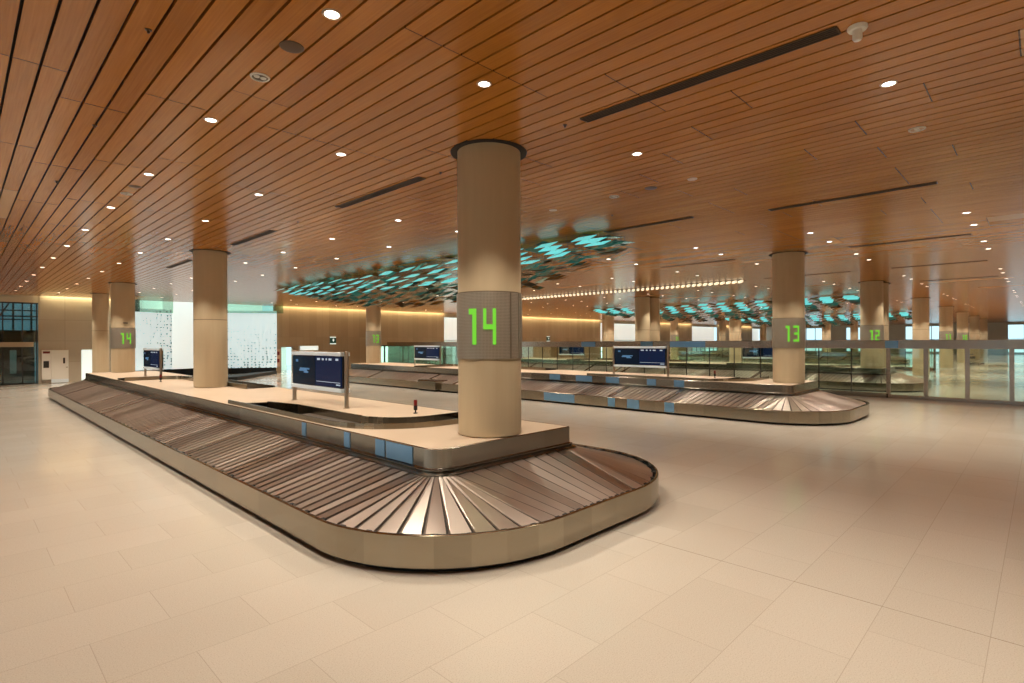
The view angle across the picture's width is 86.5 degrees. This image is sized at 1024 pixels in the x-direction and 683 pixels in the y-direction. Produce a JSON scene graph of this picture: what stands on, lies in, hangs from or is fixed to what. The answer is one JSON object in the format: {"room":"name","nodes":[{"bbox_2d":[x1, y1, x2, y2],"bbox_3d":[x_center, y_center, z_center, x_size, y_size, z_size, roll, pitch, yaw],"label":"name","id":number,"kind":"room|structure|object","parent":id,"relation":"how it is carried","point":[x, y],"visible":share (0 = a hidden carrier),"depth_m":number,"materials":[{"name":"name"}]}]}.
{"room":"airport terminal","nodes":[
{"label":"airport terminal","id":0,"kind":"room"},
{"bbox_2d":[0,342,34,380],"bbox_3d":[-37.984,1.359,33.521,0.200,2.700,12.900,0,0,44],"label":"door","id":1,"kind":"structure","parent":0,"point":[28,352],"depth_m":37.51,"materials":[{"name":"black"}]},
{"bbox_2d":[10,350,16,373],"bbox_3d":[-34.114,1.393,37.199,0.200,1.600,0.330,0,0,44],"label":"window","id":2,"kind":"structure","parent":1,"relation":"in","point":[13,365],"depth_m":37.14,"materials":[{"name":"white"}]},
{"bbox_2d":[0,294,110,383],"bbox_3d":[-32.807,-0.462,31.745,0.300,6.300,17.600,0,0,44],"label":"wall","id":3,"kind":"structure","parent":0,"point":[64,323],"depth_m":35.39,"materials":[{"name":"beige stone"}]},
{"bbox_2d":[0,302,38,384],"bbox_3d":[-34.498,0.135,29.975,0.750,5.120,12.700,0,0,44],"label":"window","id":4,"kind":"structure","parent":3,"relation":"in","point":[22,303],"depth_m":33.82,"materials":[{"name":"black glass"}]},
{"bbox_2d":[51,350,68,382],"bbox_3d":[-29.191,1.603,35.133,0.110,2.100,0.870,0,0,44],"label":"door","id":5,"kind":"structure","parent":3,"relation":"in","point":[59,358],"depth_m":35.12,"materials":[{"name":"white paint"}]},
{"bbox_2d":[81,350,91,379],"bbox_3d":[-28.165,1.598,36.235,0.040,2.100,0.800,0,0,44],"label":"door","id":6,"kind":"structure","parent":3,"relation":"in","point":[86,355],"depth_m":36.12,"materials":[{"name":"white"}]},
{"bbox_2d":[135,308,171,370],"bbox_3d":[-25.950,-0.151,38.690,0.408,4.380,3.676,0,0,18],"label":"wall","id":7,"kind":"structure","parent":0,"point":[153,329],"depth_m":39.23,"materials":[{"name":"white glass"}]},
{"bbox_2d":[135,300,150,312],"bbox_3d":[-25.642,-2.802,38.379,0.327,1.480,3.636,0,0,18],"label":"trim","id":8,"kind":"structure","parent":7,"relation":"attached to","point":[137,302],"depth_m":37.73,"materials":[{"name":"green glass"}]},
{"bbox_2d":[140,369,170,372],"bbox_3d":[-26.021,2.349,38.734,0.389,0.620,3.622,0,0,18],"label":"trim","id":9,"kind":"structure","parent":7,"relation":"on","point":[164,370],"depth_m":39.99,"materials":[{"name":"black"}]},
{"bbox_2d":[162,301,192,368],"bbox_3d":[-25.078,-0.720,42.825,0.317,5.650,4.636,0,0,32],"label":"wall","id":10,"kind":"structure","parent":0,"point":[182,312],"depth_m":42.08,"materials":[{"name":"white paint"}]},
{"bbox_2d":[140,300,261,310],"bbox_3d":[-25.525,-0.493,43.572,0.200,6.300,10.700,0,0,44],"label":"wall","id":11,"kind":"structure","parent":0,"point":[144,304],"depth_m":45.48,"materials":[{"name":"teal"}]},
{"bbox_2d":[228,311,276,367],"bbox_3d":[-21.812,-0.173,44.508,4.854,4.670,0.654,0,0,-16],"label":"wall","id":12,"kind":"structure","parent":0,"point":[252,335],"depth_m":44.83,"materials":[{"name":"white glass"}]},
{"bbox_2d":[171,368,192,374],"bbox_3d":[-25.058,2.380,42.818,0.298,0.550,4.632,0,0,32],"label":"trim","id":13,"kind":"structure","parent":12,"relation":"attached to","point":[189,371],"depth_m":42.20,"materials":[{"name":"black"}]},
{"bbox_2d":[228,368,275,373],"bbox_3d":[-21.846,2.402,44.519,4.801,0.480,0.636,0,0,-15],"label":"trim","id":14,"kind":"structure","parent":12,"relation":"on","point":[230,370],"depth_m":44.78,"materials":[{"name":"black"}]},
{"bbox_2d":[277,349,280,366],"bbox_3d":[-19.383,1.356,45.088,0.080,1.450,0.400,0,0,44],"label":"notice sign","id":15,"kind":"object","parent":12,"relation":"attached to","point":[278,350],"visible":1,"depth_m":45.11,"materials":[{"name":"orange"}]},
{"bbox_2d":[281,347,286,370],"bbox_3d":[-21.551,1.341,48.923,0.200,2.600,2.500,0,0,44],"label":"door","id":16,"kind":"structure","parent":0,"point":[283,349],"depth_m":49.54,"materials":[{"name":"white glass"}]},
{"bbox_2d":[273,306,443,372],"bbox_3d":[-13.528,-0.543,51.495,0.300,6.300,17.800,0,0,44],"label":"wall","id":17,"kind":"structure","parent":0,"point":[296,326],"depth_m":49.67,"materials":[{"name":"beige wood"}]},
{"bbox_2d":[280,346,292,372],"bbox_3d":[-19.009,1.505,45.814,0.180,2.250,1.100,0,0,44],"label":"door frame","id":18,"kind":"structure","parent":17,"relation":"in","point":[280,346],"depth_m":46.10,"materials":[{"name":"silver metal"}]},
{"bbox_2d":[299,346,318,350],"bbox_3d":[-17.553,0.564,46.974,0.210,0.420,1.700,0,0,44],"label":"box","id":19,"kind":"object","parent":17,"relation":"attached to","point":[301,348],"visible":1,"depth_m":46.82,"materials":[{"name":"white paint"}]},
{"bbox_2d":[330,337,335,343],"bbox_3d":[-15.999,-0.093,48.626,0.140,0.660,0.520,0,0,44],"label":"exit sign","id":20,"kind":"object","parent":17,"relation":"attached to","point":[332,339],"visible":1,"depth_m":48.56,"materials":[{"name":"green"}]},
{"bbox_2d":[444,313,456,317],"bbox_3d":[-3.445,-3.161,61.835,0.300,1.150,11.100,0,0,44],"label":"trim","id":21,"kind":"structure","parent":17,"relation":"attached to","point":[445,314],"depth_m":58.39,"materials":[{"name":"beige"}]},
{"bbox_2d":[381,346,387,361],"bbox_3d":[-9.117,1.288,61.660,0.200,2.600,20.500,0,0,44],"label":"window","id":22,"kind":"structure","parent":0,"point":[382,347],"depth_m":57.13,"materials":[{"name":"white glass"}]},
{"bbox_2d":[444,318,456,341],"bbox_3d":[-3.974,-1.158,62.359,0.200,2.850,11.100,0,0,44],"label":"wall","id":23,"kind":"structure","parent":0,"point":[450,324],"depth_m":59.41,"materials":[{"name":"white paint"}]},
{"bbox_2d":[0,0,1023,326],"bbox_3d":[27.833,-3.167,52.253,57.150,0.120,142.316,0,0,44],"label":"ceiling","id":24,"kind":"structure","parent":0,"point":[390,86],"depth_m":8.19,"materials":[{"name":"brown wood"}]},
{"bbox_2d":[128,185,141,187],"bbox_3d":[-7.202,-2.954,10.386,0.220,0.012,0.220,0,0,44],"label":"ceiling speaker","id":25,"kind":"object","parent":24,"relation":"attached to","point":[132,186],"visible":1,"depth_m":10.35,"materials":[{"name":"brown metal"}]},
{"bbox_2d":[166,260,192,267],"bbox_3d":[-12.636,-2.933,20.638,2.928,0.016,0.178,0,0,44],"label":"ceiling vent","id":26,"kind":"object","parent":24,"relation":"in","point":[186,261],"visible":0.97,"depth_m":20.46,"materials":[{"name":"black metal"}]},
{"bbox_2d":[203,117,217,122],"bbox_3d":[-4.039,-2.969,7.299,0.180,0.009,0.180,0,0,44],"label":"recessed light","id":27,"kind":"object","parent":24,"relation":"in","point":[207,119],"visible":1,"depth_m":7.29,"materials":[{"name":"beige"}]},
{"bbox_2d":[230,230,275,245],"bbox_3d":[-7.448,-2.955,15.574,3.028,0.016,0.178,0,0,44],"label":"ceiling vent","id":28,"kind":"object","parent":24,"relation":"in","point":[269,231],"visible":1,"depth_m":15.46,"materials":[{"name":"black metal"}]},
{"bbox_2d":[250,72,269,81],"bbox_3d":[-2.837,-2.971,6.125,0.210,0.014,0.210,0,0,44],"label":"recessed light","id":29,"kind":"object","parent":24,"relation":"in","point":[260,77],"visible":1,"depth_m":6.11,"materials":[{"name":"white paint"}]},
{"bbox_2d":[279,40,303,52],"bbox_3d":[-2.228,-2.975,5.503,0.240,0.012,0.240,0,0,44],"label":"ceiling speaker","id":30,"kind":"object","parent":24,"relation":"attached to","point":[289,46],"visible":1,"depth_m":5.48,"materials":[{"name":"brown metal"}]},
{"bbox_2d":[321,8,341,20],"bbox_3d":[-1.642,-2.979,4.959,0.180,0.009,0.180,0,0,44],"label":"recessed light","id":31,"kind":"object","parent":24,"relation":"in","point":[328,13],"visible":1,"depth_m":4.96,"materials":[{"name":"beige"}]},
{"bbox_2d":[335,152,346,156],"bbox_3d":[-2.719,-2.974,8.651,0.180,0.009,0.180,0,0,44],"label":"recessed light","id":32,"kind":"object","parent":24,"relation":"in","point":[341,154],"visible":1,"depth_m":8.65,"materials":[{"name":"beige"}]},
{"bbox_2d":[274,257,457,307],"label":"glass sculpture","id":33,"kind":"object","parent":24,"relation":"hanging from","point":[313,292],"depth_m":24.10,"materials":[{"name":"teal glass"}]},
{"bbox_2d":[335,177,425,207],"bbox_3d":[-2.736,-2.974,10.974,3.098,0.016,0.178,0,0,44],"label":"ceiling vent","id":34,"kind":"object","parent":24,"relation":"in","point":[416,179],"visible":1,"depth_m":10.79,"materials":[{"name":"black metal"}]},
{"bbox_2d":[477,80,491,87],"bbox_3d":[-0.322,-2.984,6.311,0.180,0.009,0.180,0,0,44],"label":"recessed light","id":35,"kind":"object","parent":24,"relation":"in","point":[483,83],"visible":1,"depth_m":6.31,"materials":[{"name":"beige"}]},
{"bbox_2d":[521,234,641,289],"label":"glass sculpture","id":36,"kind":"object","parent":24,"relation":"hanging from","point":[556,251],"depth_m":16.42,"materials":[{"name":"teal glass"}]},
{"bbox_2d":[588,307,634,317],"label":"glass sculpture","id":37,"kind":"object","parent":24,"relation":"hanging from","point":[614,313],"depth_m":48.82,"materials":[{"name":"teal glass"}]},
{"bbox_2d":[522,280,744,299],"bbox_3d":[5.784,-2.959,32.493,16.024,0.110,0.640,0,0,44],"label":"light strip","id":38,"kind":"object","parent":24,"relation":"attached to","point":[732,281],"visible":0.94,"depth_m":30.66,"materials":[{"name":"brown metal"}]},
{"bbox_2d":[631,152,642,155],"bbox_3d":[1.997,-2.994,8.687,0.180,0.009,0.180,0,0,44],"label":"recessed light","id":39,"kind":"object","parent":24,"relation":"in","point":[634,153],"visible":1,"depth_m":8.68,"materials":[{"name":"beige"}]},
{"bbox_2d":[604,216,693,232],"bbox_3d":[3.461,-3.001,14.008,2.528,0.016,0.178,0,0,44],"label":"ceiling vent","id":40,"kind":"object","parent":24,"relation":"in","point":[690,217],"visible":1,"depth_m":13.93,"materials":[{"name":"black metal"}]},
{"bbox_2d":[645,186,656,189],"bbox_3d":[2.716,-2.995,10.640,0.240,0.012,0.240,0,0,44],"label":"ceiling speaker","id":41,"kind":"object","parent":24,"relation":"attached to","point":[650,187],"visible":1,"depth_m":10.63,"materials":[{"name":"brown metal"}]},
{"bbox_2d":[660,259,735,267],"bbox_3d":[7.159,-3.016,21.089,3.028,0.016,0.178,0,0,44],"label":"ceiling vent","id":42,"kind":"object","parent":24,"relation":"in","point":[731,259],"visible":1,"depth_m":21.00,"materials":[{"name":"black metal"}]},
{"bbox_2d":[580,26,840,122],"bbox_3d":[2.054,-2.995,6.297,3.048,0.016,0.178,0,0,44],"label":"ceiling vent","id":43,"kind":"object","parent":24,"relation":"in","point":[831,32],"visible":1,"depth_m":6.03,"materials":[{"name":"black metal"}]},
{"bbox_2d":[660,299,771,321],"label":"glass sculpture","id":44,"kind":"object","parent":24,"relation":"hanging from","point":[744,309],"depth_m":42.62,"materials":[{"name":"teal glass"}]},
{"bbox_2d":[741,316,771,325],"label":"glass sculpture","id":45,"kind":"object","parent":24,"relation":"hanging from","point":[749,320],"depth_m":68.13,"materials":[{"name":"teal glass"}]},
{"bbox_2d":[764,271,850,278],"bbox_3d":[13.476,-3.043,24.984,3.628,0.016,0.178,0,0,44],"label":"ceiling vent","id":46,"kind":"object","parent":24,"relation":"in","point":[848,271],"visible":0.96,"depth_m":24.34,"materials":[{"name":"black metal"}]},
{"bbox_2d":[805,294,859,311],"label":"glass sculpture","id":47,"kind":"object","parent":24,"relation":"hanging from","point":[811,307],"depth_m":36.68,"materials":[{"name":"teal glass"}]},
{"bbox_2d":[805,313,859,326],"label":"glass sculpture","id":48,"kind":"object","parent":24,"relation":"hanging from","point":[829,319],"depth_m":62.30,"materials":[{"name":"teal glass"}]},
{"bbox_2d":[768,182,937,210],"bbox_3d":[6.989,-3.015,11.402,3.058,0.016,0.178,0,0,44],"label":"ceiling vent","id":49,"kind":"object","parent":24,"relation":"in","point":[930,183],"visible":1,"depth_m":11.24,"materials":[{"name":"black metal"}]},
{"bbox_2d":[847,22,867,41],"bbox_3d":[3.298,-2.936,5.195,0.170,0.135,0.170,0,0,44],"label":"smoke detector","id":50,"kind":"object","parent":24,"relation":"attached to","point":[856,29],"visible":1,"depth_m":5.16,"materials":[{"name":"white paint"}]},
{"bbox_2d":[879,80,897,87],"bbox_3d":[4.394,-3.004,6.347,0.180,0.009,0.180,0,0,44],"label":"recessed light","id":51,"kind":"object","parent":24,"relation":"in","point":[889,83],"visible":1,"depth_m":6.33,"materials":[{"name":"beige"}]},
{"bbox_2d":[889,311,911,320],"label":"glass sculpture","id":52,"kind":"object","parent":24,"relation":"hanging from","point":[905,315],"depth_m":57.36,"materials":[{"name":"teal glass"}]},
{"bbox_2d":[849,234,971,247],"bbox_3d":[11.917,-3.036,16.444,3.028,0.016,0.178,0,0,44],"label":"ceiling vent","id":53,"kind":"object","parent":24,"relation":"in","point":[961,234],"visible":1,"depth_m":16.33,"materials":[{"name":"black metal"}]},
{"bbox_2d":[908,126,925,131],"bbox_3d":[5.743,-3.007,7.714,0.210,0.014,0.210,0,0,44],"label":"recessed light","id":54,"kind":"object","parent":24,"relation":"in","point":[916,129],"visible":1,"depth_m":7.68,"materials":[{"name":"white paint"}]},
{"bbox_2d":[891,260,987,268],"bbox_3d":[16.911,-3.057,21.631,3.028,0.016,0.178,0,0,44],"label":"ceiling vent","id":55,"kind":"object","parent":24,"relation":"in","point":[984,260],"visible":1,"depth_m":21.56,"materials":[{"name":"black metal"}]},
{"bbox_2d":[919,276,997,281],"bbox_3d":[21.870,-3.078,26.711,3.028,0.016,0.178,0,0,44],"label":"ceiling vent","id":56,"kind":"object","parent":24,"relation":"in","point":[989,276],"visible":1,"depth_m":26.55,"materials":[{"name":"black metal"}]},
{"bbox_2d":[0,353,1023,682],"bbox_3d":[24.400,2.508,59.341,72.000,0.120,137.000,0,0,44],"label":"floor","id":57,"kind":"structure","parent":0,"point":[886,545],"depth_m":5.92,"materials":[{"name":"stone"}]},
{"bbox_2d":[42,350,50,383],"bbox_3d":[-29.634,1.609,34.623,0.190,2.130,0.440,0,0,44],"label":"tall cabinet","id":58,"kind":"object","parent":57,"relation":"on","point":[46,354],"visible":1,"depth_m":34.57,"materials":[{"name":"beige metal"}]},
{"bbox_2d":[90,293,110,372],"bbox_3d":[-25.008,-0.125,33.077,1.018,5.560,1.018,0,0,44],"label":"column","id":59,"kind":"structure","parent":57,"relation":"on","point":[100,302],"depth_m":32.74,"materials":[{"name":"beige"}]},
{"bbox_2d":[228,371,276,379],"bbox_3d":[-20.332,2.515,39.144,6.000,0.240,9.000,0,0,44],"label":"carousel","id":60,"kind":"object","parent":57,"relation":"on","point":[257,374],"depth_m":39.42,"materials":[{"name":"grey metal"}]},
{"bbox_2d":[48,371,658,571],"bbox_3d":[-9.868,1.972,18.013,31.000,1.240,5.920,0,0,44],"label":"carousel","id":61,"kind":"object","parent":57,"relation":"on","point":[351,509],"visible":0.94,"depth_m":8.04,"materials":[{"name":"grey metal"}]},
{"bbox_2d":[108,282,137,372],"bbox_3d":[-19.495,-0.698,27.274,1.212,4.460,1.212,0,0,44],"label":"column","id":62,"kind":"structure","parent":61,"relation":"on","point":[122,330],"depth_m":26.88,"materials":[{"name":"beige stone"}]},
{"bbox_2d":[143,348,163,375],"bbox_3d":[-15.191,0.891,23.015,2.750,1.245,0.230,0,0,44],"label":"display","id":63,"kind":"object","parent":61,"relation":"on","point":[153,357],"visible":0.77,"depth_m":22.60,"materials":[{"name":"silver metal"}]},
{"bbox_2d":[189,249,230,387],"bbox_3d":[-9.943,-0.738,17.948,1.212,4.460,1.212,0,0,44],"label":"column","id":64,"kind":"structure","parent":61,"relation":"on","point":[210,282],"depth_m":17.53,"materials":[{"name":"beige paint"}]},
{"bbox_2d":[291,351,349,408],"bbox_3d":[-4.546,0.847,12.805,2.750,1.245,0.230,0,0,44],"label":"display","id":65,"kind":"object","parent":61,"relation":"on","point":[322,371],"visible":1,"depth_m":12.49,"materials":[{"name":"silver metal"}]},
{"bbox_2d":[296,359,308,372],"bbox_3d":[-5.083,0.591,13.200,0.720,0.320,0.003,0,0,44],"label":"display","id":66,"kind":"object","parent":65,"relation":"attached to","point":[302,365],"depth_m":13.20,"materials":[{"name":"blue"}]},
{"bbox_2d":[413,400,417,413],"bbox_3d":[-1.959,1.318,11.043,0.090,0.280,0.090,0,0,44],"label":"beacon","id":67,"kind":"object","parent":61,"relation":"on","point":[415,401],"visible":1,"depth_m":11.01,"materials":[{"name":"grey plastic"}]},
{"bbox_2d":[450,138,526,437],"bbox_3d":[-0.358,-0.778,8.627,1.212,4.460,1.212,0,0,44],"label":"column","id":68,"kind":"structure","parent":61,"relation":"on","point":[489,296],"depth_m":8.19,"materials":[{"name":"beige"}]},
{"bbox_2d":[601,319,604,357],"bbox_3d":[12.888,-0.284,74.760,1.212,5.560,1.212,0,0,44],"label":"column","id":69,"kind":"structure","parent":57,"relation":"on","point":[603,320],"depth_m":74.42,"materials":[{"name":"beige"}]},
{"bbox_2d":[349,362,868,425],"bbox_3d":[0.081,1.930,28.205,31.000,1.240,5.932,0,0,44],"label":"carousel","id":70,"kind":"object","parent":57,"relation":"on","point":[757,400],"visible":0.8,"depth_m":19.85,"materials":[{"name":"grey metal"}]},
{"bbox_2d":[366,298,380,362],"bbox_3d":[-9.541,-0.740,37.471,1.212,4.460,1.212,0,0,44],"label":"column","id":71,"kind":"structure","parent":70,"relation":"on","point":[373,313],"depth_m":37.04,"materials":[{"name":"beige stone"}]},
{"bbox_2d":[414,345,441,364],"bbox_3d":[-5.182,0.849,33.340,2.750,1.245,0.230,0,0,44],"label":"display","id":72,"kind":"object","parent":70,"relation":"on","point":[421,352],"visible":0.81,"depth_m":33.22,"materials":[{"name":"silver metal"}]},
{"bbox_2d":[418,379,447,391],"bbox_3d":[-4.149,2.287,28.523,1.500,0.560,0.890,0,0,44],"label":"box","id":73,"kind":"object","parent":70,"relation":"attached to","point":[423,384],"visible":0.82,"depth_m":28.11,"materials":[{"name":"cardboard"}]},
{"bbox_2d":[613,346,669,376],"bbox_3d":[5.408,0.805,23.002,2.750,1.245,0.230,0,0,44],"label":"display","id":74,"kind":"object","parent":70,"relation":"on","point":[623,356],"visible":0.93,"depth_m":22.84,"materials":[{"name":"blue plastic"}]},
{"bbox_2d":[769,251,807,382],"bbox_3d":[9.564,-0.820,18.820,1.212,4.460,1.212,0,0,44],"label":"column","id":75,"kind":"structure","parent":70,"relation":"on","point":[788,267],"depth_m":18.39,"materials":[{"name":"beige"}]},
{"bbox_2d":[605,315,613,357],"bbox_3d":[10.369,-0.274,57.864,1.212,5.560,1.212,0,0,44],"label":"column","id":76,"kind":"structure","parent":57,"relation":"on","point":[609,321],"depth_m":57.43,"materials":[{"name":"beige stone"}]},
{"bbox_2d":[670,317,678,359],"bbox_3d":[20.323,-0.315,68.061,1.212,5.560,1.212,0,0,44],"label":"column","id":77,"kind":"structure","parent":57,"relation":"on","point":[674,325],"depth_m":67.63,"materials":[{"name":"beige"}]},
{"bbox_2d":[387,340,1023,405],"bbox_3d":[5.275,1.258,34.960,47.700,2.540,0.166,0,0,44],"label":"glass wall","id":78,"kind":"structure","parent":57,"relation":"on","point":[398,352],"depth_m":24.75,"materials":[{"name":"clear glass"}]},
{"bbox_2d":[719,320,725,350],"bbox_3d":[30.277,-0.357,78.258,1.212,5.560,1.212,0,0,44],"label":"column","id":79,"kind":"structure","parent":57,"relation":"on","point":[722,324],"depth_m":77.84,"materials":[{"name":"beige stone"}]},
{"bbox_2d":[522,358,931,391],"bbox_3d":[10.040,1.888,38.406,31.000,1.240,5.920,0,0,44],"label":"carousel","id":80,"kind":"object","parent":57,"relation":"on","point":[833,377],"visible":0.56,"depth_m":31.54,"materials":[{"name":"silver metal"}]},
{"bbox_2d":[558,347,584,358],"bbox_3d":[4.772,0.807,43.537,2.750,1.245,0.230,0,0,44],"label":"display","id":81,"kind":"object","parent":80,"relation":"on","point":[561,350],"visible":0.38,"depth_m":43.51,"materials":[{"name":"blue plastic"}]},
{"bbox_2d":[633,297,650,340],"bbox_3d":[8.953,-0.818,37.304,1.212,4.460,1.212,0,0,44],"label":"column","id":82,"kind":"structure","parent":80,"relation":"on","point":[642,304],"depth_m":36.87,"materials":[{"name":"beige"}]},
{"bbox_2d":[650,298,660,340],"bbox_3d":[9.896,-0.822,38.270,1.212,4.460,1.212,0,0,44],"label":"column","id":83,"kind":"structure","parent":80,"relation":"on","point":[654,302],"depth_m":37.81,"materials":[{"name":"beige"}]},
{"bbox_2d":[741,348,772,362],"bbox_3d":[15.363,0.763,33.199,2.750,1.245,0.230,0,0,44],"label":"display","id":84,"kind":"object","parent":80,"relation":"on","point":[766,353],"visible":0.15,"depth_m":33.41,"materials":[{"name":"blue plastic"}]},
{"bbox_2d":[858,281,885,368],"bbox_3d":[18.505,-0.858,27.979,1.212,4.460,1.212,0,0,44],"label":"column","id":85,"kind":"structure","parent":80,"relation":"on","point":[871,292],"depth_m":27.57,"materials":[{"name":"beige"}]},
{"bbox_2d":[883,283,890,367],"bbox_3d":[19.448,-0.862,28.945,1.212,4.460,1.212,0,0,44],"label":"column","id":86,"kind":"structure","parent":80,"relation":"on","point":[885,285],"depth_m":28.46,"materials":[{"name":"beige"}]},
{"bbox_2d":[729,307,740,362],"bbox_3d":[19.922,-0.314,48.539,1.212,5.560,1.212,0,0,44],"label":"column","id":87,"kind":"structure","parent":57,"relation":"on","point":[734,325],"depth_m":48.13,"materials":[{"name":"beige stone"}]},
{"bbox_2d":[760,322,765,340],"bbox_3d":[41.349,-0.404,89.600,1.212,5.560,1.212,0,0,44],"label":"column","id":88,"kind":"structure","parent":57,"relation":"on","point":[762,327],"depth_m":89.14,"materials":[{"name":"beige"}]},
{"bbox_2d":[669,351,909,364],"bbox_3d":[30.684,1.801,68.144,31.000,1.240,5.920,0,0,44],"label":"carousel","id":89,"kind":"object","parent":57,"relation":"on","point":[810,357],"visible":0.48,"depth_m":61.70,"materials":[{"name":"black rubber"}]},
{"bbox_2d":[687,348,935,369],"bbox_3d":[26.820,1.167,53.899,24.075,2.540,0.160,0,0,44],"label":"glass wall","id":90,"kind":"structure","parent":57,"relation":"on","point":[934,350],"depth_m":46.93,"materials":[{"name":"clear glass"}]},
{"bbox_2d":[822,316,830,351],"bbox_3d":[39.830,-0.397,68.933,1.212,5.560,1.212,0,0,44],"label":"column","id":91,"kind":"structure","parent":57,"relation":"on","point":[826,331],"depth_m":68.53,"materials":[{"name":"beige"}]},
{"bbox_2d":[850,319,857,352],"bbox_3d":[49.784,-0.439,79.130,1.212,5.560,1.212,0,0,44],"label":"column","id":92,"kind":"structure","parent":57,"relation":"on","point":[853,328],"depth_m":78.70,"materials":[{"name":"beige"}]},
{"bbox_2d":[911,298,929,375],"bbox_3d":[29.475,-0.354,39.213,1.212,5.560,1.212,0,0,44],"label":"column","id":93,"kind":"structure","parent":57,"relation":"on","point":[920,306],"depth_m":38.87,"materials":[{"name":"beige"}]},
{"bbox_2d":[939,306,954,367],"bbox_3d":[39.429,-0.396,49.410,1.212,5.560,1.212,0,0,44],"label":"column","id":94,"kind":"structure","parent":57,"relation":"on","point":[946,312],"depth_m":49.01,"materials":[{"name":"beige stone"}]},
{"bbox_2d":[955,312,968,362],"bbox_3d":[49.383,-0.437,59.607,1.212,5.560,1.212,0,0,44],"label":"column","id":95,"kind":"structure","parent":57,"relation":"on","point":[962,317],"depth_m":59.23,"materials":[{"name":"beige"}]},
{"bbox_2d":[969,316,979,359],"bbox_3d":[59.337,-0.479,69.804,1.212,5.560,1.212,0,0,44],"label":"column","id":96,"kind":"structure","parent":57,"relation":"on","point":[974,330],"depth_m":69.42,"materials":[{"name":"beige stone"}]},
{"bbox_2d":[970,354,982,363],"bbox_3d":[47.737,1.835,55.998,0.680,1.030,1.030,0,0,-36],"label":"trolley","id":97,"kind":"object","parent":57,"relation":"on","point":[971,357],"visible":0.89,"depth_m":56.05,"materials":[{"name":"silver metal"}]},
{"bbox_2d":[979,319,987,356],"bbox_3d":[69.291,-0.521,80.001,1.212,5.560,1.212,0,0,44],"label":"column","id":98,"kind":"structure","parent":57,"relation":"on","point":[983,323],"depth_m":79.59,"materials":[{"name":"beige stone"}]},
{"bbox_2d":[522,317,600,358],"bbox_3d":[6.520,-0.627,72.032,0.300,6.300,17.400,0,0,44],"label":"wall","id":99,"kind":"structure","parent":0,"point":[534,329],"depth_m":71.10,"materials":[{"name":"beige wood"}]},
{"bbox_2d":[600,320,634,323],"bbox_3d":[16.463,-3.244,82.229,0.300,1.150,11.100,0,0,44],"label":"trim","id":100,"kind":"structure","parent":99,"relation":"attached to","point":[615,322],"depth_m":82.36,"materials":[{"name":"beige"}]},
{"bbox_2d":[600,323,634,339],"bbox_3d":[15.935,-1.242,82.753,0.200,2.850,11.100,0,0,44],"label":"wall","id":101,"kind":"structure","parent":0,"point":[621,331],"depth_m":83.90,"materials":[{"name":"white"}]},
{"bbox_2d":[660,323,691,350],"bbox_3d":[26.428,-0.711,92.426,0.300,6.300,17.400,0,0,44],"label":"wall","id":102,"kind":"structure","parent":0,"point":[685,330],"depth_m":95.42,"materials":[{"name":"beige wood"}]},
{"bbox_2d":[692,348,703,350],"bbox_3d":[34.280,1.306,104.683,0.200,2.200,11.100,0,0,44],"label":"wall","id":103,"kind":"structure","parent":0,"point":[693,349],"depth_m":106.84,"materials":[{"name":"white"}]},
{"bbox_2d":[692,327,713,340],"bbox_3d":[35.843,-1.326,103.146,0.200,2.850,11.100,0,0,44],"label":"wall","id":104,"kind":"structure","parent":0,"point":[698,333],"depth_m":103.52,"materials":[{"name":"white paint"}]},
{"bbox_2d":[692,324,717,326],"bbox_3d":[36.371,-3.328,102.623,0.300,1.150,11.100,0,0,44],"label":"trim","id":105,"kind":"structure","parent":0,"point":[693,325],"depth_m":101.60,"materials":[{"name":"beige"}]},
{"bbox_2d":[717,325,751,350],"bbox_3d":[46.336,-0.795,112.819,0.300,6.300,17.400,0,0,44],"label":"wall","id":106,"kind":"structure","parent":0,"point":[746,332],"depth_m":115.50,"materials":[{"name":"beige wood"}]},
{"bbox_2d":[752,329,758,340],"bbox_3d":[54.040,-1.402,121.787,0.200,2.850,6.200,0,0,44],"label":"wall","id":107,"kind":"structure","parent":0,"point":[755,332],"depth_m":122.42,"materials":[{"name":"white paint"}]},
{"bbox_2d":[766,322,1023,353],"bbox_3d":[77.529,-0.926,103.401,57.500,6.300,0.300,0,0,44],"label":"wall","id":108,"kind":"structure","parent":0,"point":[997,330],"depth_m":105.16,"materials":[{"name":"white paint"}]},
{"bbox_2d":[806,324,1023,352],"bbox_3d":[76.636,-0.472,104.274,44.100,5.000,0.100,0,0,44],"label":"window","id":109,"kind":"structure","parent":108,"relation":"in","point":[1008,324],"depth_m":104.70,"materials":[{"name":"glass"}]},
{"label":"outside","id":110,"kind":"structure","parent":0,"visible":0},
{"bbox_2d":[0,303,37,329],"bbox_3d":[-36.254,-1.897,32.588,0.100,3.321,12.000,0,0,44],"label":"scaffold","id":111,"kind":"object","parent":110,"point":[6,306],"visible":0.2,"depth_m":35.93,"materials":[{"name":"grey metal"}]},
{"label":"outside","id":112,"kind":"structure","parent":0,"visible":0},
{"bbox_2d":[0,303,37,376],"bbox_3d":[-39.427,-1.784,37.782,0.200,9.000,17.000,0,0,44],"label":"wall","id":113,"kind":"structure","parent":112,"point":[7,324],"depth_m":40.52,"materials":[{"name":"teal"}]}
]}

